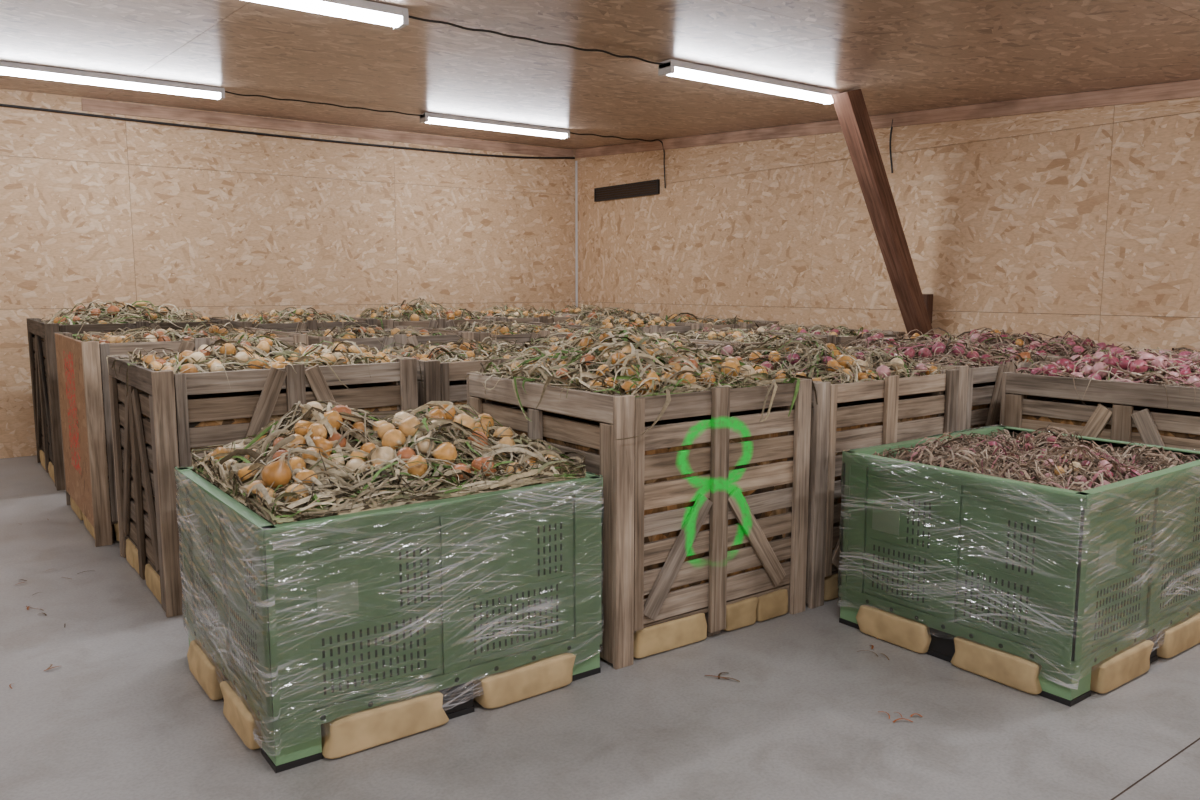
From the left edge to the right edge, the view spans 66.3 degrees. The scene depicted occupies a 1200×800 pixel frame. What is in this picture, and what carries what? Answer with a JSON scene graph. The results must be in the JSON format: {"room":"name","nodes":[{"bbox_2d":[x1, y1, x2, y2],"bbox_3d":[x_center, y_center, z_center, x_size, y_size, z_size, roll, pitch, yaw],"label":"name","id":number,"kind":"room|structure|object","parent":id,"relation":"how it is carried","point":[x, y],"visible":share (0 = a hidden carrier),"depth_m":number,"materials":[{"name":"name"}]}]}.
{"room":"farm building","nodes":[
{"label":"farm building","id":0,"kind":"room"},
{"bbox_2d":[0,89,575,458],"bbox_3d":[-4.450,-1.074,8.019,10.470,3.038,0.100,-5,9,-36],"label":"wall","id":1,"kind":"structure","parent":0,"point":[213,223],"depth_m":8.70,"materials":[{"name":"beige wood"}]},
{"bbox_2d":[0,103,574,158],"bbox_3d":[-4.412,-2.429,7.764,10.231,0.093,0.022,-5,9,-36],"label":"power cable","id":2,"kind":"object","parent":1,"relation":"attached to","point":[3,105],"visible":1,"depth_m":8.65,"materials":[{"name":"black plastic"}]},
{"bbox_2d":[81,98,573,156],"bbox_3d":[-2.358,-2.696,9.296,5.080,0.100,0.025,-5,9,-36],"label":"trim","id":3,"kind":"structure","parent":1,"relation":"attached to","point":[90,105],"depth_m":8.93,"materials":[{"name":"brown wood"}]},
{"bbox_2d":[0,455,1199,799],"bbox_3d":[-0.862,1.096,3.318,10.570,0.101,12.300,-5,9,-36],"label":"floor","id":4,"kind":"structure","parent":0,"point":[123,714],"depth_m":3.02,"materials":[{"name":"concrete"}]},
{"bbox_2d":[26,316,230,490],"bbox_3d":[-3.745,-0.054,7.330,1.240,1.184,1.300,-5,9,-36],"label":"wooden crate","id":5,"kind":"object","parent":4,"relation":"on","point":[41,343],"visible":0.31,"depth_m":6.73,"materials":[{"name":"brown wood"}]},
{"bbox_2d":[39,298,220,333],"bbox_3d":[-3.719,-0.659,7.267,1.258,0.291,1.386,-5,9,-36],"label":"heap","id":6,"kind":"object","parent":5,"relation":"in","point":[116,312],"visible":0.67,"depth_m":6.94,"materials":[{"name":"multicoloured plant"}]},
{"bbox_2d":[54,327,307,546],"bbox_3d":[-2.680,0.145,5.905,1.240,1.144,1.240,-5,9,-36],"label":"wooden crate","id":7,"kind":"object","parent":4,"relation":"on","point":[82,367],"visible":0.31,"depth_m":5.16,"materials":[{"name":"brown wood"}]},
{"bbox_2d":[59,323,288,343],"bbox_3d":[-2.650,-0.387,5.858,1.261,0.202,1.325,-5,9,-36],"label":"heap","id":8,"kind":"object","parent":7,"relation":"in","point":[214,332],"visible":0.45,"depth_m":5.66,"materials":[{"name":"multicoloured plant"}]},
{"bbox_2d":[107,352,417,616],"bbox_3d":[-1.753,0.316,4.782,1.220,1.084,1.150,-5,9,-36],"label":"wooden crate","id":9,"kind":"object","parent":4,"relation":"on","point":[164,415],"visible":0.45,"depth_m":4.21,"materials":[{"name":"brown wood"}]},
{"bbox_2d":[106,333,422,396],"bbox_3d":[-1.738,-0.198,4.697,1.299,0.263,1.178,-5,9,-36],"label":"heap","id":10,"kind":"object","parent":9,"relation":"in","point":[254,353],"visible":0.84,"depth_m":4.46,"materials":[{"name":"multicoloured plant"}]},
{"bbox_2d":[210,315,376,331],"bbox_3d":[-2.717,-0.134,8.056,1.120,1.164,1.250,-5,9,-36],"label":"wooden crate","id":11,"kind":"object","parent":4,"relation":"on","point":[312,325],"visible":0.02,"depth_m":7.47,"materials":[{"name":"brown wood"}]},
{"bbox_2d":[220,307,382,327],"bbox_3d":[-2.703,-0.681,7.971,1.190,0.247,1.278,-5,9,-36],"label":"heap","id":12,"kind":"object","parent":11,"relation":"in","point":[299,315],"visible":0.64,"depth_m":7.78,"materials":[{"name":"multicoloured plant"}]},
{"bbox_2d":[294,326,473,349],"bbox_3d":[-1.667,0.064,6.632,1.100,1.124,1.150,-5,9,-36],"label":"wooden crate","id":13,"kind":"object","parent":4,"relation":"on","point":[403,339],"visible":0.07,"depth_m":6.15,"materials":[{"name":"brown wood"}]},
{"bbox_2d":[275,322,467,344],"bbox_3d":[-1.670,-0.454,6.560,1.194,0.233,1.259,-5,9,-36],"label":"heap","id":14,"kind":"object","parent":13,"relation":"in","point":[359,332],"visible":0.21,"depth_m":6.39,"materials":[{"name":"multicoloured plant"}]},
{"bbox_2d":[174,466,603,772],"bbox_3d":[-0.811,0.642,3.493,1.287,0.757,1.183,-5,9,-36],"label":"box","id":15,"kind":"object","parent":4,"relation":"on","point":[337,636],"visible":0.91,"depth_m":3.01,"materials":[{"name":"green plastic"}]},
{"bbox_2d":[191,400,585,524],"bbox_3d":[-0.813,0.149,3.430,1.155,0.302,1.049,-5,9,-36],"label":"heap","id":16,"kind":"object","parent":15,"relation":"in","point":[329,460],"visible":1,"depth_m":3.18,"materials":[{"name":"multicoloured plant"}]},
{"bbox_2d":[377,316,495,328],"bbox_3d":[-1.777,-0.216,8.747,1.100,1.154,1.250,-5,9,-36],"label":"wooden crate","id":17,"kind":"object","parent":4,"relation":"on","point":[440,323],"visible":0.04,"depth_m":8.15,"materials":[{"name":"brown wood"}]},
{"bbox_2d":[355,297,483,320],"bbox_3d":[-1.779,-0.805,8.672,1.165,0.328,1.176,-5,9,-36],"label":"heap","id":18,"kind":"object","parent":17,"relation":"in","point":[420,311],"visible":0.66,"depth_m":8.44,"materials":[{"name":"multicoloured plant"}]},
{"bbox_2d":[380,342,547,413],"bbox_3d":[-0.790,0.233,5.527,1.100,1.064,1.150,-5,9,-36],"label":"wooden crate","id":19,"kind":"object","parent":4,"relation":"on","point":[444,381],"visible":0.02,"depth_m":4.77,"materials":[{"name":"brown wood"}]},
{"bbox_2d":[366,336,571,362],"bbox_3d":[-0.791,-0.255,5.465,1.173,0.224,1.220,-5,9,-36],"label":"heap","id":20,"kind":"object","parent":19,"relation":"in","point":[474,350],"visible":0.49,"depth_m":5.33,"materials":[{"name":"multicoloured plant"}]},
{"bbox_2d":[9,569,922,721],"bbox_3d":[-1.518,0.959,3.955,5.468,0.006,1.674,3,8,24],"label":"leaf litter","id":21,"kind":"object","parent":4,"relation":"on","point":[28,607],"visible":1,"depth_m":3.43,"materials":[{"name":"brown plant"}]},
{"bbox_2d":[421,324,595,342],"bbox_3d":[-0.746,-0.019,7.333,1.100,1.114,1.150,-5,9,-36],"label":"wooden crate","id":22,"kind":"object","parent":4,"relation":"on","point":[521,338],"visible":0.04,"depth_m":6.72,"materials":[{"name":"brown wood"}]},
{"bbox_2d":[417,320,593,334],"bbox_3d":[-0.746,-0.527,7.293,1.188,0.214,1.187,-6,10,-41],"label":"heap","id":23,"kind":"object","parent":22,"relation":"in","point":[496,328],"visible":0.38,"depth_m":7.09,"materials":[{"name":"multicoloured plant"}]},
{"bbox_2d":[469,314,582,325],"bbox_3d":[-0.909,-0.296,9.384,0.980,1.154,1.250,-5,9,-36],"label":"wooden crate","id":24,"kind":"object","parent":4,"relation":"on","point":[543,319],"visible":0.04,"depth_m":8.79,"materials":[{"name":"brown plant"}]},
{"bbox_2d":[461,304,579,317],"bbox_3d":[-0.931,-0.859,9.344,1.046,0.232,1.246,-5,9,-36],"label":"heap","id":25,"kind":"object","parent":24,"relation":"in","point":[510,312],"visible":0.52,"depth_m":9.09,"materials":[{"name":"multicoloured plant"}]},
{"bbox_2d":[534,312,659,317],"bbox_3d":[-0.113,-0.369,9.968,0.920,1.154,1.250,-5,9,-36],"label":"wooden crate","id":26,"kind":"object","parent":4,"relation":"on","point":[654,314],"visible":0.02,"depth_m":9.66,"materials":[{"name":"brown wood"}]},
{"bbox_2d":[550,303,651,315],"bbox_3d":[-0.114,-0.918,9.899,0.992,0.257,1.320,-5,9,-36],"label":"heap","id":27,"kind":"object","parent":26,"relation":"in","point":[586,309],"visible":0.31,"depth_m":9.70,"materials":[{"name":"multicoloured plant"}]},
{"bbox_2d":[497,339,725,354],"bbox_3d":[0.059,0.139,6.274,1.080,1.064,1.150,-5,9,-36],"label":"wooden crate","id":28,"kind":"object","parent":4,"relation":"on","point":[699,344],"visible":0.02,"depth_m":6.11,"materials":[{"name":"brown wood"}]},
{"bbox_2d":[495,318,706,347],"bbox_3d":[0.057,-0.392,6.204,1.152,0.314,1.220,-5,9,-36],"label":"heap","id":29,"kind":"object","parent":28,"relation":"in","point":[572,336],"visible":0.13,"depth_m":6.18,"materials":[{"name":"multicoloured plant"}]},
{"bbox_2d":[529,322,698,334],"bbox_3d":[0.104,-0.106,7.994,0.980,1.124,1.150,-5,9,-36],"label":"wooden crate","id":30,"kind":"object","parent":4,"relation":"on","point":[679,327],"visible":0.05,"depth_m":7.61,"materials":[{"name":"brown wood"}]},
{"bbox_2d":[553,307,690,326],"bbox_3d":[0.112,-0.664,7.975,0.973,0.293,1.143,-5,9,-36],"label":"heap","id":31,"kind":"object","parent":30,"relation":"in","point":[643,320],"visible":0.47,"depth_m":7.79,"materials":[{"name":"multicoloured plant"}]},
{"bbox_2d":[466,372,811,669],"bbox_3d":[0.149,0.410,4.194,1.070,1.044,1.150,-5,9,-36],"label":"wooden crate","id":32,"kind":"object","parent":4,"relation":"on","point":[705,520],"visible":0.62,"depth_m":3.70,"materials":[{"name":"brown wood"}]},
{"bbox_2d":[465,329,817,439],"bbox_3d":[0.150,-0.135,4.124,1.148,0.365,1.226,-5,9,-36],"label":"heap","id":33,"kind":"object","parent":32,"relation":"in","point":[609,363],"visible":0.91,"depth_m":3.84,"materials":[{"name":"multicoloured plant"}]},
{"bbox_2d":[671,318,778,331],"bbox_3d":[0.916,-0.181,8.590,0.920,1.124,1.150,-5,9,-36],"label":"wooden crate","id":34,"kind":"object","parent":4,"relation":"on","point":[743,325],"visible":0.06,"depth_m":8.06,"materials":[{"name":"brown wood"}]},
{"bbox_2d":[661,312,759,327],"bbox_3d":[0.917,-0.700,8.526,0.988,0.230,1.230,-5,9,-36],"label":"heap","id":35,"kind":"object","parent":34,"relation":"in","point":[675,317],"visible":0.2,"depth_m":8.39,"materials":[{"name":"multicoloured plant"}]},
{"bbox_2d":[663,331,827,350],"bbox_3d":[0.919,0.055,6.905,0.980,1.074,1.150,-5,9,-36],"label":"wooden crate","id":36,"kind":"object","parent":4,"relation":"on","point":[791,336],"visible":0.02,"depth_m":6.30,"materials":[{"name":"brown wood"}]},
{"bbox_2d":[654,325,810,346],"bbox_3d":[0.919,-0.435,6.844,1.057,0.226,1.228,-5,9,-36],"label":"heap","id":37,"kind":"object","parent":36,"relation":"in","point":[706,333],"visible":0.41,"depth_m":6.64,"materials":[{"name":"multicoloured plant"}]},
{"bbox_2d":[722,327,904,348],"bbox_3d":[1.716,-0.027,7.520,0.920,1.084,1.120,-5,9,-36],"label":"wooden crate","id":38,"kind":"object","parent":4,"relation":"on","point":[833,339],"visible":0.02,"depth_m":6.99,"materials":[{"name":"brown wood"}]},
{"bbox_2d":[738,320,884,336],"bbox_3d":[1.719,-0.528,7.461,0.999,0.232,1.201,-5,9,-36],"label":"heap","id":39,"kind":"object","parent":38,"relation":"in","point":[841,332],"visible":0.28,"depth_m":7.32,"materials":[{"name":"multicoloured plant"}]},
{"bbox_2d":[806,368,958,608],"bbox_3d":[1.046,0.337,4.853,1.080,1.024,1.150,-5,9,-36],"label":"wooden crate","id":40,"kind":"object","parent":4,"relation":"on","point":[893,409],"visible":0.16,"depth_m":4.22,"materials":[{"name":"brown wood"}]},
{"bbox_2d":[704,332,951,383],"bbox_3d":[1.037,-0.185,4.799,1.161,0.342,1.199,-5,9,-36],"label":"heap","id":41,"kind":"object","parent":40,"relation":"in","point":[812,359],"visible":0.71,"depth_m":4.55,"materials":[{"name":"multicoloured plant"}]},
{"bbox_2d":[912,355,1061,430],"bbox_3d":[1.931,0.247,5.533,1.040,1.034,1.120,-5,9,-36],"label":"wooden crate","id":42,"kind":"object","parent":4,"relation":"on","point":[979,392],"visible":0.05,"depth_m":4.92,"materials":[{"name":"brown wood"}]},
{"bbox_2d":[838,327,1049,368],"bbox_3d":[1.933,-0.270,5.470,1.113,0.315,1.192,-5,9,-36],"label":"heap","id":43,"kind":"object","parent":42,"relation":"in","point":[935,349],"visible":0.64,"depth_m":5.18,"materials":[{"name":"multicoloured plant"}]},
{"bbox_2d":[838,425,1199,706],"bbox_3d":[1.820,0.593,3.887,1.292,0.757,1.080,-5,9,-36],"label":"box","id":44,"kind":"object","parent":4,"relation":"on","point":[1060,595],"visible":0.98,"depth_m":3.44,"materials":[{"name":"green plastic"}]},
{"bbox_2d":[872,424,1199,491],"bbox_3d":[1.820,0.221,3.842,1.135,0.200,0.925,-5,9,-36],"label":"heap","id":45,"kind":"object","parent":44,"relation":"in","point":[1047,458],"visible":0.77,"depth_m":3.68,"materials":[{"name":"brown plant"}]},
{"bbox_2d":[1036,350,1129,358],"bbox_3d":[2.745,0.171,6.143,0.920,1.034,1.100,-5,9,-36],"label":"wooden crate","id":46,"kind":"object","parent":4,"relation":"on","point":[1065,357],"visible":0.02,"depth_m":5.41,"materials":[{"name":"brown wood"}]},
{"bbox_2d":[942,327,1113,356],"bbox_3d":[2.747,-0.332,6.081,0.994,0.285,1.175,-5,9,-36],"label":"heap","id":47,"kind":"object","parent":46,"relation":"in","point":[1065,345],"visible":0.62,"depth_m":5.85,"materials":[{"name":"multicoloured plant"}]},
{"bbox_2d":[999,372,1199,450],"bbox_3d":[2.905,0.371,4.664,1.200,1.004,1.190,-5,9,-36],"label":"wooden crate","id":48,"kind":"object","parent":4,"relation":"on","point":[1126,411],"visible":0.12,"depth_m":4.35,"materials":[{"name":"brown wood"}]},
{"bbox_2d":[1016,344,1199,412],"bbox_3d":[2.901,-0.128,4.599,1.260,0.305,1.262,-5,9,-36],"label":"heap","id":49,"kind":"object","parent":48,"relation":"in","point":[1165,367],"visible":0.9,"depth_m":4.43,"materials":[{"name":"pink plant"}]},
{"bbox_2d":[0,0,1199,149],"bbox_3d":[-0.860,-1.700,2.966,10.570,0.739,12.304,-5,9,-36],"label":"ceiling","id":50,"kind":"structure","parent":0,"point":[903,56],"depth_m":5.41,"materials":[{"name":"brown wood"}]},
{"bbox_2d":[0,61,224,99],"bbox_3d":[-3.534,-2.305,6.642,1.540,0.079,0.116,-5,9,-36],"label":"lamp","id":51,"kind":"object","parent":50,"relation":"attached to","point":[6,68],"visible":1,"depth_m":6.59,"materials":[{"name":"white plastic"}]},
{"bbox_2d":[225,91,422,115],"bbox_3d":[-2.238,-2.442,7.588,1.681,0.025,0.028,-5,9,-36],"label":"power cable","id":52,"kind":"object","parent":50,"relation":"attached to","point":[225,91],"visible":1,"depth_m":7.54,"materials":[{"name":"black plastic"}]},
{"bbox_2d":[245,0,408,29],"bbox_3d":[-1.583,-1.808,4.047,1.540,0.079,0.116,-5,9,-36],"label":"lamp","id":53,"kind":"object","parent":50,"relation":"attached to","point":[396,17],"visible":1,"depth_m":4.31,"materials":[{"name":"white plastic"}]},
{"bbox_2d":[420,112,569,138],"bbox_3d":[-0.945,-2.543,8.543,1.540,0.079,0.116,-5,9,-36],"label":"lamp","id":54,"kind":"object","parent":50,"relation":"attached to","point":[432,118],"visible":1,"depth_m":8.46,"materials":[{"name":"white plastic"}]},
{"bbox_2d":[409,16,663,64],"bbox_3d":[-0.288,-1.945,4.995,1.682,0.024,0.035,-5,9,-36],"label":"power cable","id":55,"kind":"object","parent":50,"relation":"attached to","point":[411,17],"visible":0.98,"depth_m":4.93,"materials":[{"name":"black plastic"}]},
{"bbox_2d":[570,132,665,187],"bbox_3d":[0.169,-2.423,9.297,1.133,0.499,0.066,-4,8,-27],"label":"power cable","id":56,"kind":"object","parent":50,"relation":"attached to","point":[570,132],"visible":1,"depth_m":9.39,"materials":[{"name":"black plastic"}]},
{"bbox_2d":[658,59,838,104],"bbox_3d":[1.006,-2.046,5.947,1.540,0.079,0.116,-5,9,-36],"label":"lamp","id":57,"kind":"object","parent":50,"relation":"attached to","point":[671,67],"visible":0.85,"depth_m":5.83,"materials":[{"name":"white plastic"}]},
{"bbox_2d":[575,97,1199,353],"bbox_3d":[3.347,-0.846,6.214,0.100,3.033,12.100,-5,9,-36],"label":"wall","id":58,"kind":"structure","parent":0,"point":[1084,222],"depth_m":7.03,"materials":[{"name":"beige wood"}]},
{"bbox_2d":[575,161,577,307],"bbox_3d":[-0.280,-1.377,10.990,0.011,2.899,0.030,-5,9,-36],"label":"strip","id":59,"kind":"object","parent":58,"relation":"attached to","point":[576,207],"visible":0.64,"depth_m":10.91,"materials":[{"name":"white plastic"}]},
{"bbox_2d":[594,179,659,201],"bbox_3d":[0.281,-2.298,10.095,0.028,0.150,1.130,-5,9,-36],"label":"air vent","id":60,"kind":"object","parent":58,"relation":"in","point":[651,187],"visible":1,"depth_m":10.05,"materials":[{"name":"black plastic"}]},
{"bbox_2d":[831,89,933,338],"bbox_3d":[2.112,-1.191,6.704,1.250,1.962,0.142,-5,9,-37],"label":"brace","id":61,"kind":"object","parent":58,"relation":"attached to","point":[850,106],"visible":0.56,"depth_m":6.56,"materials":[{"name":"brown wood"}]},
{"bbox_2d":[575,79,1199,157],"bbox_3d":[2.710,-2.131,6.813,0.025,0.623,10.062,-5,9,-36],"label":"trim","id":62,"kind":"structure","parent":58,"relation":"attached to","point":[1191,88],"depth_m":6.89,"materials":[{"name":"brown wood"}]},
{"bbox_2d":[889,119,892,172],"bbox_3d":[2.330,-2.027,7.332,0.014,0.422,0.044,-5,9,-36],"label":"power cable","id":63,"kind":"object","parent":58,"relation":"attached to","point":[892,119],"visible":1,"depth_m":7.34,"materials":[{"name":"black plastic"}]},
{"bbox_2d":[922,294,932,323],"bbox_3d":[2.540,-0.713,7.184,0.069,0.230,0.100,-5,9,-36],"label":"cleat","id":64,"kind":"object","parent":58,"relation":"attached to","point":[928,298],"visible":0.47,"depth_m":7.14,"materials":[{"name":"brown wood"}]}
]}

